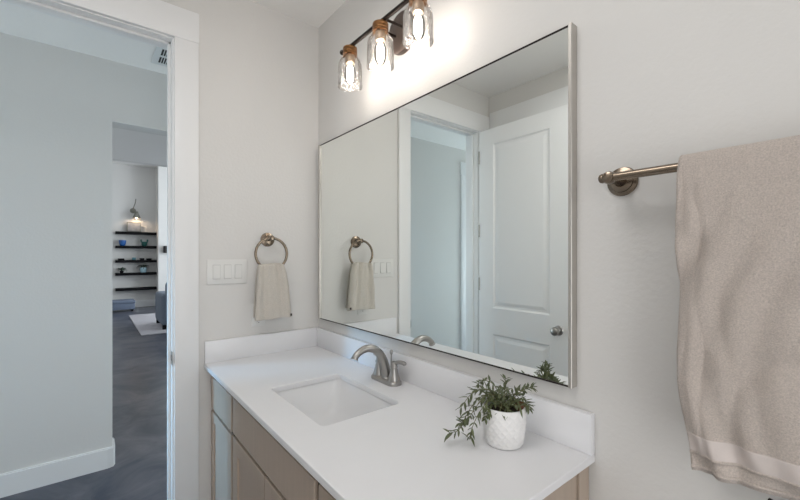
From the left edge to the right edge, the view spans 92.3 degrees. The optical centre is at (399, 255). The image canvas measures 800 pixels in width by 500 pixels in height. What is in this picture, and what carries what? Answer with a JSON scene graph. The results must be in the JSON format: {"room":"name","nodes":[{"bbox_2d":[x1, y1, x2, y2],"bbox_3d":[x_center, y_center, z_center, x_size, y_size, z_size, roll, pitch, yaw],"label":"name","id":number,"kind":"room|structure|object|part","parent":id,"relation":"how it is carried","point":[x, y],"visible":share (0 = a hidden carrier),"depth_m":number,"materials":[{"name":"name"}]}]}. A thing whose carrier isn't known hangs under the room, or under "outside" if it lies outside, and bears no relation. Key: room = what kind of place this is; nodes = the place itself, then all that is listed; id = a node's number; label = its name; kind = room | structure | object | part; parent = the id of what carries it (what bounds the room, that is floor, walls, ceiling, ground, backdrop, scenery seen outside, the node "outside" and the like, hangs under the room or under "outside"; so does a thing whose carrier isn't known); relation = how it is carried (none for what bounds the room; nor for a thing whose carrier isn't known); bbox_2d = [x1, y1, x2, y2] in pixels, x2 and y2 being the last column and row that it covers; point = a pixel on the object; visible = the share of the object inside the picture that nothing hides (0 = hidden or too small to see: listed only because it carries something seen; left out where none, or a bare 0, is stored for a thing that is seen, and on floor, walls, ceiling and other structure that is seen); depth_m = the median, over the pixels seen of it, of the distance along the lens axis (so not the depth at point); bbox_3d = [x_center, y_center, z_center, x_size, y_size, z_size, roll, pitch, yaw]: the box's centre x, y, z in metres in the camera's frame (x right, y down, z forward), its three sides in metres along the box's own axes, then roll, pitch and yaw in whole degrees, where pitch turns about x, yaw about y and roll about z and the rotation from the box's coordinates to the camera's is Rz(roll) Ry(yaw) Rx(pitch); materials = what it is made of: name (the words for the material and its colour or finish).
{"room":"bathroom","nodes":[
{"label":"bathroom","id":0,"kind":"room"},
{"bbox_2d":[0,32,166,473],"bbox_3d":[-2.570,0.053,2.189,5.900,2.740,0.150,0,0,-39],"label":"wall","id":1,"kind":"structure","parent":0,"point":[60,108],"depth_m":2.42,"materials":[{"name":"white paint"}]},
{"bbox_2d":[0,438,114,497],"bbox_3d":[-3.420,1.355,1.496,3.709,0.136,0.166,0,0,-39],"label":"baseboard","id":2,"kind":"structure","parent":1,"relation":"attached to","point":[40,475],"depth_m":2.40,"materials":[{"name":"paint"}]},
{"bbox_2d":[0,306,166,499],"bbox_3d":[-2.910,1.448,5.247,9.200,0.050,14.600,0,0,-39],"label":"floor","id":3,"kind":"structure","parent":0,"point":[139,363],"depth_m":3.20,"materials":[{"name":"concrete"}]},
{"bbox_2d":[112,299,135,310],"bbox_3d":[-7.408,1.285,9.735,1.125,0.275,0.590,0,0,-39],"label":"ottoman","id":4,"kind":"object","parent":3,"relation":"on","point":[118,304],"visible":0.44,"depth_m":9.73,"materials":[{"name":"fabric"}]},
{"bbox_2d":[112,299,135,303],"bbox_3d":[-7.408,1.183,9.735,1.125,0.070,0.590,0,0,-39],"label":"cushion","id":5,"kind":"object","parent":4,"relation":"on","point":[118,301],"depth_m":9.79,"materials":[{"name":"fabric"}]},
{"bbox_2d":[129,313,166,335],"bbox_3d":[-4.448,1.417,8.816,2.730,0.012,2.950,0,0,-39],"label":"rug","id":6,"kind":"object","parent":3,"relation":"on","point":[146,324],"visible":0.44,"depth_m":7.87,"materials":[{"name":"white fabric"}]},
{"bbox_2d":[155,283,166,329],"bbox_3d":[-4.079,0.952,8.285,1.940,0.918,1.000,0,0,-39],"label":"sofa","id":7,"kind":"object","parent":6,"relation":"on","point":[160,296],"visible":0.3,"depth_m":7.40,"materials":[{"name":"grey fabric"}]},
{"bbox_2d":[211,376,588,499],"bbox_3d":[-0.210,0.978,1.424,0.573,0.888,1.538,0,0,-39],"label":"vanity cabinet","id":8,"kind":"object","parent":3,"relation":"on","point":[248,463],"visible":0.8,"depth_m":1.36,"materials":[{"name":"beige wood"}]},
{"bbox_3d":[-0.784,0.644,1.691,0.012,0.146,0.334,0,0,-39],"label":"drawer","id":9,"kind":"part","parent":8,"relation":"part of","materials":[{"name":"beige wood"}]},
{"bbox_3d":[-0.784,1.024,1.691,0.012,0.587,0.334,0,0,-39],"label":"door","id":10,"kind":"part","parent":8,"relation":"part of","materials":[{"name":"beige wood"}]},
{"bbox_3d":[-0.553,1.021,1.403,0.012,0.593,0.357,0,0,-39],"label":"door","id":11,"kind":"part","parent":8,"relation":"part of","materials":[{"name":"beige wood"}]},
{"bbox_3d":[-0.439,0.641,1.261,0.012,0.140,0.722,0,0,-39],"label":"false drawer","id":12,"kind":"part","parent":8,"relation":"part of","materials":[{"name":"beige wood"}]},
{"bbox_3d":[-0.325,1.021,1.119,0.012,0.593,0.359,0,0,-39],"label":"door","id":13,"kind":"part","parent":8,"relation":"part of","materials":[{"name":"beige wood"}]},
{"bbox_3d":[-0.086,0.644,0.821,0.012,0.146,0.363,0,0,-39],"label":"drawer","id":14,"kind":"part","parent":8,"relation":"part of","materials":[{"name":"beige wood"}]},
{"bbox_2d":[204,327,594,499],"bbox_3d":[-0.216,0.471,1.412,0.599,0.126,1.554,0,0,-39],"label":"countertop","id":15,"kind":"structure","parent":8,"relation":"on","point":[399,451],"depth_m":1.09,"materials":[{"name":"white stone"}]},
{"bbox_2d":[276,379,392,425],"bbox_3d":[-0.250,0.611,1.411,0.362,0.152,0.490,0,0,-39],"label":"sink","id":16,"kind":"object","parent":15,"relation":"in","point":[333,401],"visible":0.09,"depth_m":1.58,"materials":[{"name":"ceramic"}]},
{"bbox_2d":[351,344,406,386],"bbox_3d":[-0.108,0.432,1.531,0.200,0.162,0.214,0,0,-39],"label":"faucet","id":17,"kind":"object","parent":15,"relation":"on","point":[383,373],"visible":1,"depth_m":1.53,"materials":[{"name":"silver metal"}]},
{"bbox_3d":[-0.113,0.427,1.527,0.187,0.152,0.041,0,0,-39],"label":"spout","id":18,"kind":"part","parent":17,"relation":"part of","materials":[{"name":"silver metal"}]},
{"bbox_3d":[-0.088,0.460,1.613,0.051,0.080,0.051,0,0,-39],"label":"handle","id":19,"kind":"part","parent":17,"relation":"part of","materials":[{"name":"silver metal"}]},
{"bbox_3d":[-0.057,0.504,1.572,0.060,0.016,0.166,0,0,-39],"label":"plate","id":20,"kind":"part","parent":17,"relation":"part of","materials":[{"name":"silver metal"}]},
{"bbox_3d":[-0.024,0.460,1.533,0.051,0.080,0.051,0,0,-39],"label":"handle","id":21,"kind":"part","parent":17,"relation":"part of","materials":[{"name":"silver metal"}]},
{"bbox_3d":[-0.002,0.426,1.518,0.061,0.025,0.020,0,0,34],"label":"lever","id":22,"kind":"part","parent":17,"relation":"part of","materials":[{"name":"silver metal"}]},
{"bbox_2d":[443,374,537,450],"bbox_3d":[0.261,0.420,1.067,0.220,0.185,0.236,0,0,36],"label":"potted plant","id":23,"kind":"object","parent":15,"relation":"on","point":[503,414],"visible":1,"depth_m":1.03,"materials":[{"name":"green plant"}]},
{"bbox_3d":[0.285,0.460,1.053,0.118,0.105,0.118,0,0,-39],"label":"pot","id":24,"kind":"part","parent":23,"relation":"part of","materials":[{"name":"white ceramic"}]},
{"bbox_3d":[0.275,0.978,0.835,0.552,0.888,0.012,0,0,-39],"label":"panel","id":25,"kind":"part","parent":8,"relation":"part of","materials":[{"name":"beige wood"}]},
{"bbox_2d":[112,163,155,299],"bbox_3d":[-6.702,-0.527,11.168,7.500,3.900,0.120,0,0,-39],"label":"wall","id":26,"kind":"structure","parent":0,"point":[130,183],"depth_m":10.56,"materials":[{"name":"white paint"}]},
{"bbox_2d":[130,199,140,218],"bbox_3d":[-7.225,-1.283,10.506,0.306,0.532,0.200,0,0,38],"label":"wall sconce","id":27,"kind":"object","parent":26,"relation":"attached to","point":[136,215],"visible":1,"depth_m":10.46,"materials":[{"name":"grey metal"}]},
{"bbox_3d":[-7.183,-1.112,10.473,0.200,0.190,0.200,0,0,-39],"label":"lamp shade","id":28,"kind":"part","parent":27,"relation":"part of","materials":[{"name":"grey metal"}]},
{"bbox_2d":[115,286,156,290],"bbox_3d":[-7.227,0.908,10.527,0.928,0.070,0.220,0,0,-39],"label":"wall shelf","id":29,"kind":"object","parent":26,"relation":"attached to","point":[154,287],"visible":1,"depth_m":10.45,"materials":[{"name":"black wood"}]},
{"bbox_2d":[115,231,156,234],"bbox_3d":[-7.227,-0.612,10.527,0.928,0.070,0.220,0,0,-39],"label":"wall shelf","id":30,"kind":"object","parent":26,"relation":"attached to","point":[116,232],"visible":1,"depth_m":10.46,"materials":[{"name":"black wood"}]},
{"bbox_2d":[127,222,140,231],"bbox_3d":[-7.289,-0.782,10.517,0.320,0.270,0.027,0,0,-39],"label":"framed picture","id":31,"kind":"object","parent":30,"relation":"on","point":[131,226],"visible":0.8,"depth_m":10.51,"materials":[{"name":"grey metal"}]},
{"bbox_2d":[128,223,139,230],"bbox_3d":[-7.281,-0.782,10.508,0.270,0.220,0.003,0,0,-39],"label":"print","id":32,"kind":"object","parent":31,"relation":"attached to","point":[131,226],"depth_m":10.51},
{"bbox_2d":[115,272,156,275],"bbox_3d":[-7.227,0.498,10.527,0.928,0.070,0.220,0,0,-39],"label":"wall shelf","id":33,"kind":"object","parent":26,"relation":"attached to","point":[134,273],"visible":1,"depth_m":10.45,"materials":[{"name":"black wood"}]},
{"bbox_2d":[117,267,126,272],"bbox_3d":[-7.473,0.385,10.329,0.182,0.156,0.238,0,0,27],"label":"succulent","id":34,"kind":"object","parent":33,"relation":"on","point":[122,269],"visible":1,"depth_m":10.30,"materials":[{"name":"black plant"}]},
{"bbox_2d":[137,265,147,272],"bbox_3d":[-7.117,0.356,10.606,0.310,0.213,0.203,0,0,-39],"label":"houseplant","id":35,"kind":"object","parent":33,"relation":"on","point":[143,268],"visible":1,"depth_m":10.57,"materials":[{"name":"blue ceramic"}]},
{"bbox_3d":[-7.101,0.393,10.627,0.180,0.140,0.180,0,0,-39],"label":"pot","id":36,"kind":"part","parent":35,"relation":"part of","materials":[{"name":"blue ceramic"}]},
{"bbox_2d":[115,260,156,262],"bbox_3d":[-7.227,0.153,10.527,0.928,0.070,0.220,0,0,-39],"label":"wall shelf","id":37,"kind":"object","parent":26,"relation":"attached to","point":[116,261],"visible":1,"depth_m":10.41,"materials":[{"name":"black wood"}]},
{"bbox_2d":[115,246,156,248],"bbox_3d":[-7.227,-0.232,10.527,0.928,0.070,0.220,0,0,-39],"label":"wall shelf","id":38,"kind":"object","parent":26,"relation":"attached to","point":[130,247],"visible":1,"depth_m":10.52,"materials":[{"name":"black wood"}]},
{"bbox_2d":[119,240,125,245],"bbox_3d":[-7.468,-0.343,10.333,0.170,0.150,0.170,0,0,-39],"label":"bowl","id":39,"kind":"object","parent":38,"relation":"on","point":[121,242],"visible":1,"depth_m":10.28,"materials":[{"name":"blue ceramic"}]},
{"bbox_2d":[140,239,147,245],"bbox_3d":[-7.086,-0.359,10.640,0.152,0.183,0.140,0,0,3],"label":"cup","id":40,"kind":"object","parent":38,"relation":"on","point":[146,242],"visible":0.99,"depth_m":10.59,"materials":[{"name":"green ceramic"}]},
{"bbox_2d":[135,299,154,306],"bbox_3d":[-6.493,1.328,10.908,7.500,0.190,0.545,0,0,-39],"label":"baseboard","id":41,"kind":"structure","parent":26,"relation":"attached to","point":[139,303],"depth_m":10.72,"materials":[{"name":"paint"}]},
{"bbox_2d":[112,160,156,167],"bbox_3d":[-4.736,-2.527,8.719,7.700,0.100,6.500,0,0,-39],"label":"ceiling","id":42,"kind":"structure","parent":0,"point":[115,162],"depth_m":10.43,"materials":[{"name":"white paint"}]},
{"bbox_2d":[112,159,166,166],"bbox_3d":[-2.739,-1.897,6.232,7.500,1.160,0.120,0,0,-39],"label":"wall","id":43,"kind":"structure","parent":0,"point":[112,159],"depth_m":5.46,"materials":[{"name":"white paint"}]},
{"bbox_2d":[156,166,166,291],"bbox_3d":[-5.171,-0.527,11.980,4.095,3.900,0.530,0,0,-39],"label":"pier","id":44,"kind":"object","parent":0,"point":[161,172],"visible":0.14,"depth_m":10.57,"materials":[{"name":"white paint"}]},
{"bbox_2d":[0,0,345,165],"bbox_3d":[-2.099,-1.352,1.602,5.900,0.090,7.900,0,0,-39],"label":"ceiling","id":45,"kind":"structure","parent":0,"point":[128,145],"depth_m":2.33,"materials":[{"name":"white paint"}]},
{"bbox_2d":[151,47,166,66],"bbox_3d":[-1.509,-1.314,2.576,0.240,0.007,0.280,0,0,-39],"label":"ceiling vent","id":46,"kind":"object","parent":45,"relation":"in","point":[160,54],"visible":0.33,"depth_m":2.54,"materials":[{"name":"metal"}]},
{"bbox_2d":[161,0,317,499],"bbox_3d":[-1.171,0.058,1.717,1.708,2.730,0.115,0,0,-39],"label":"wall","id":47,"kind":"structure","parent":0,"point":[258,64],"depth_m":1.98,"materials":[{"name":"white paint"}]},
{"bbox_2d":[0,0,198,499],"bbox_3d":[-1.361,0.145,1.563,0.977,2.556,0.157,0,0,-39],"label":"door frame","id":48,"kind":"structure","parent":47,"relation":"attached to","point":[181,24],"depth_m":1.76,"materials":[{"name":"paint"}]},
{"bbox_2d":[207,259,246,284],"bbox_3d":[-0.849,0.079,1.892,0.187,0.120,0.012,0,0,-39],"label":"light switch","id":49,"kind":"object","parent":47,"relation":"attached to","point":[228,271],"visible":1,"depth_m":1.89,"materials":[{"name":"white plastic"}]},
{"bbox_2d":[252,304,264,326],"bbox_3d":[-0.733,0.307,1.989,0.070,0.116,0.008,0,0,-39],"label":"wall outlet","id":50,"kind":"object","parent":47,"relation":"attached to","point":[254,323],"visible":0.41,"depth_m":1.98,"materials":[{"name":"white plastic"}]},
{"bbox_2d":[254,233,287,264],"bbox_3d":[-0.675,-0.021,1.992,0.176,0.200,0.075,0,0,-39],"label":"towel ring","id":51,"kind":"object","parent":47,"relation":"attached to","point":[267,239],"visible":0.93,"depth_m":2.00,"materials":[{"name":"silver metal"}]},
{"bbox_3d":[-0.671,-0.089,1.987,0.029,0.029,0.063,0,0,-39],"label":"post","id":52,"kind":"part","parent":51,"relation":"part of","materials":[{"name":"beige metal"}]},
{"bbox_2d":[253,263,291,320],"bbox_3d":[-0.653,0.181,1.975,0.194,0.286,0.065,0,0,-39],"label":"hand towel","id":53,"kind":"object","parent":51,"relation":"hanging from","point":[271,296],"visible":1,"depth_m":1.95,"materials":[{"name":"beige fabric"}]},
{"bbox_2d":[318,0,799,499],"bbox_3d":[0.607,0.058,0.963,0.120,2.730,3.515,0,0,-39],"label":"wall","id":54,"kind":"structure","parent":0,"point":[659,82],"depth_m":0.93,"materials":[{"name":"white paint"}]},
{"bbox_2d":[338,0,433,90],"bbox_3d":[-0.046,-0.870,1.524,0.193,0.273,0.587,0,0,-39],"label":"vanity light","id":55,"kind":"object","parent":54,"relation":"attached to","point":[406,25],"visible":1,"depth_m":1.49,"materials":[{"name":"clear glass"}]},
{"bbox_2d":[345,53,354,65],"bbox_3d":[-0.217,-0.853,1.670,0.043,0.034,0.043,0,0,-39],"label":"socket","id":56,"kind":"object","parent":55,"relation":"attached to","point":[349,57],"depth_m":1.65,"materials":[{"name":"metal"}]},
{"bbox_2d":[338,56,362,90],"bbox_3d":[-0.217,-0.801,1.670,0.108,0.136,0.108,0,0,-39],"label":"glass jar","id":57,"kind":"object","parent":55,"relation":"on","point":[349,60],"depth_m":1.66,"materials":[{"name":"clear glass"}]},
{"bbox_3d":[-0.217,-0.789,1.670,0.048,0.092,0.048,0,0,-39],"label":"bulb","id":58,"kind":"part","parent":55,"relation":"part of","materials":[{"name":"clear glass"}]},
{"bbox_2d":[375,29,385,43],"bbox_3d":[-0.076,-0.853,1.494,0.043,0.034,0.043,0,0,-39],"label":"socket","id":59,"kind":"object","parent":55,"relation":"attached to","point":[380,34],"depth_m":1.48,"materials":[{"name":"metal"}]},
{"bbox_2d":[367,32,393,71],"bbox_3d":[-0.076,-0.801,1.494,0.108,0.136,0.108,0,0,-39],"label":"glass jar","id":60,"kind":"object","parent":55,"relation":"on","point":[380,37],"depth_m":1.48,"materials":[{"name":"clear glass"}]},
{"bbox_3d":[-0.076,-0.789,1.494,0.048,0.092,0.048,0,0,-39],"label":"bulb","id":61,"kind":"part","parent":55,"relation":"part of","materials":[{"name":"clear glass"}]},
{"bbox_3d":[-0.017,-0.913,1.512,0.114,0.015,0.011,0,0,-39],"label":"arm","id":62,"kind":"part","parent":55,"relation":"part of","materials":[{"name":"brown metal"}]},
{"bbox_2d":[412,0,423,15],"bbox_3d":[0.062,-0.853,1.322,0.043,0.034,0.043,0,0,-39],"label":"socket","id":63,"kind":"object","parent":55,"relation":"attached to","point":[417,5],"depth_m":1.31,"materials":[{"name":"metal"}]},
{"bbox_2d":[402,1,433,48],"bbox_3d":[0.062,-0.801,1.322,0.108,0.136,0.108,0,0,-39],"label":"glass jar","id":64,"kind":"object","parent":55,"relation":"on","point":[417,6],"depth_m":1.31,"materials":[{"name":"clear glass"}]},
{"bbox_3d":[0.062,-0.789,1.322,0.048,0.092,0.048,0,0,-39],"label":"bulb","id":65,"kind":"part","parent":55,"relation":"part of","materials":[{"name":"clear glass"}]},
{"bbox_2d":[318,22,576,388],"bbox_3d":[0.010,-0.133,1.586,0.029,0.968,1.450,0,0,-39],"label":"wall mirror","id":66,"kind":"object","parent":54,"relation":"attached to","point":[447,217],"visible":1,"depth_m":1.30,"materials":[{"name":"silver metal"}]},
{"bbox_3d":[0.011,-0.614,1.588,0.024,0.004,1.430,0,0,-39],"label":"frame rail","id":67,"kind":"part","parent":66,"relation":"part of","materials":[{"name":"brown metal"}]},
{"bbox_3d":[0.011,0.349,1.588,0.024,0.004,1.430,0,0,-39],"label":"frame rail","id":68,"kind":"part","parent":66,"relation":"part of","materials":[{"name":"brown metal"}]},
{"bbox_2d":[317,327,594,455],"bbox_3d":[0.016,0.460,1.585,0.020,0.105,1.534,0,0,-39],"label":"backsplash","id":69,"kind":"structure","parent":54,"relation":"attached to","point":[569,426],"depth_m":1.31,"materials":[{"name":"white stone"}]},
{"bbox_2d":[598,163,677,195],"bbox_3d":[0.704,-0.181,0.672,0.092,0.071,0.687,0,0,-39],"label":"towel bar","id":70,"kind":"object","parent":54,"relation":"attached to","point":[622,181],"visible":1,"depth_m":0.88,"materials":[{"name":"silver metal"}]},
{"bbox_3d":[0.505,-0.181,0.908,0.077,0.030,0.030,0,0,-39],"label":"post","id":71,"kind":"part","parent":70,"relation":"part of","materials":[{"name":"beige metal"}]},
{"bbox_2d":[675,135,799,499],"bbox_3d":[0.692,0.107,0.626,0.078,0.624,0.406,0,0,-39],"label":"bath towel","id":72,"kind":"object","parent":70,"relation":"hanging from","point":[737,219],"visible":1,"depth_m":0.69,"materials":[{"name":"beige fabric"}]}
]}

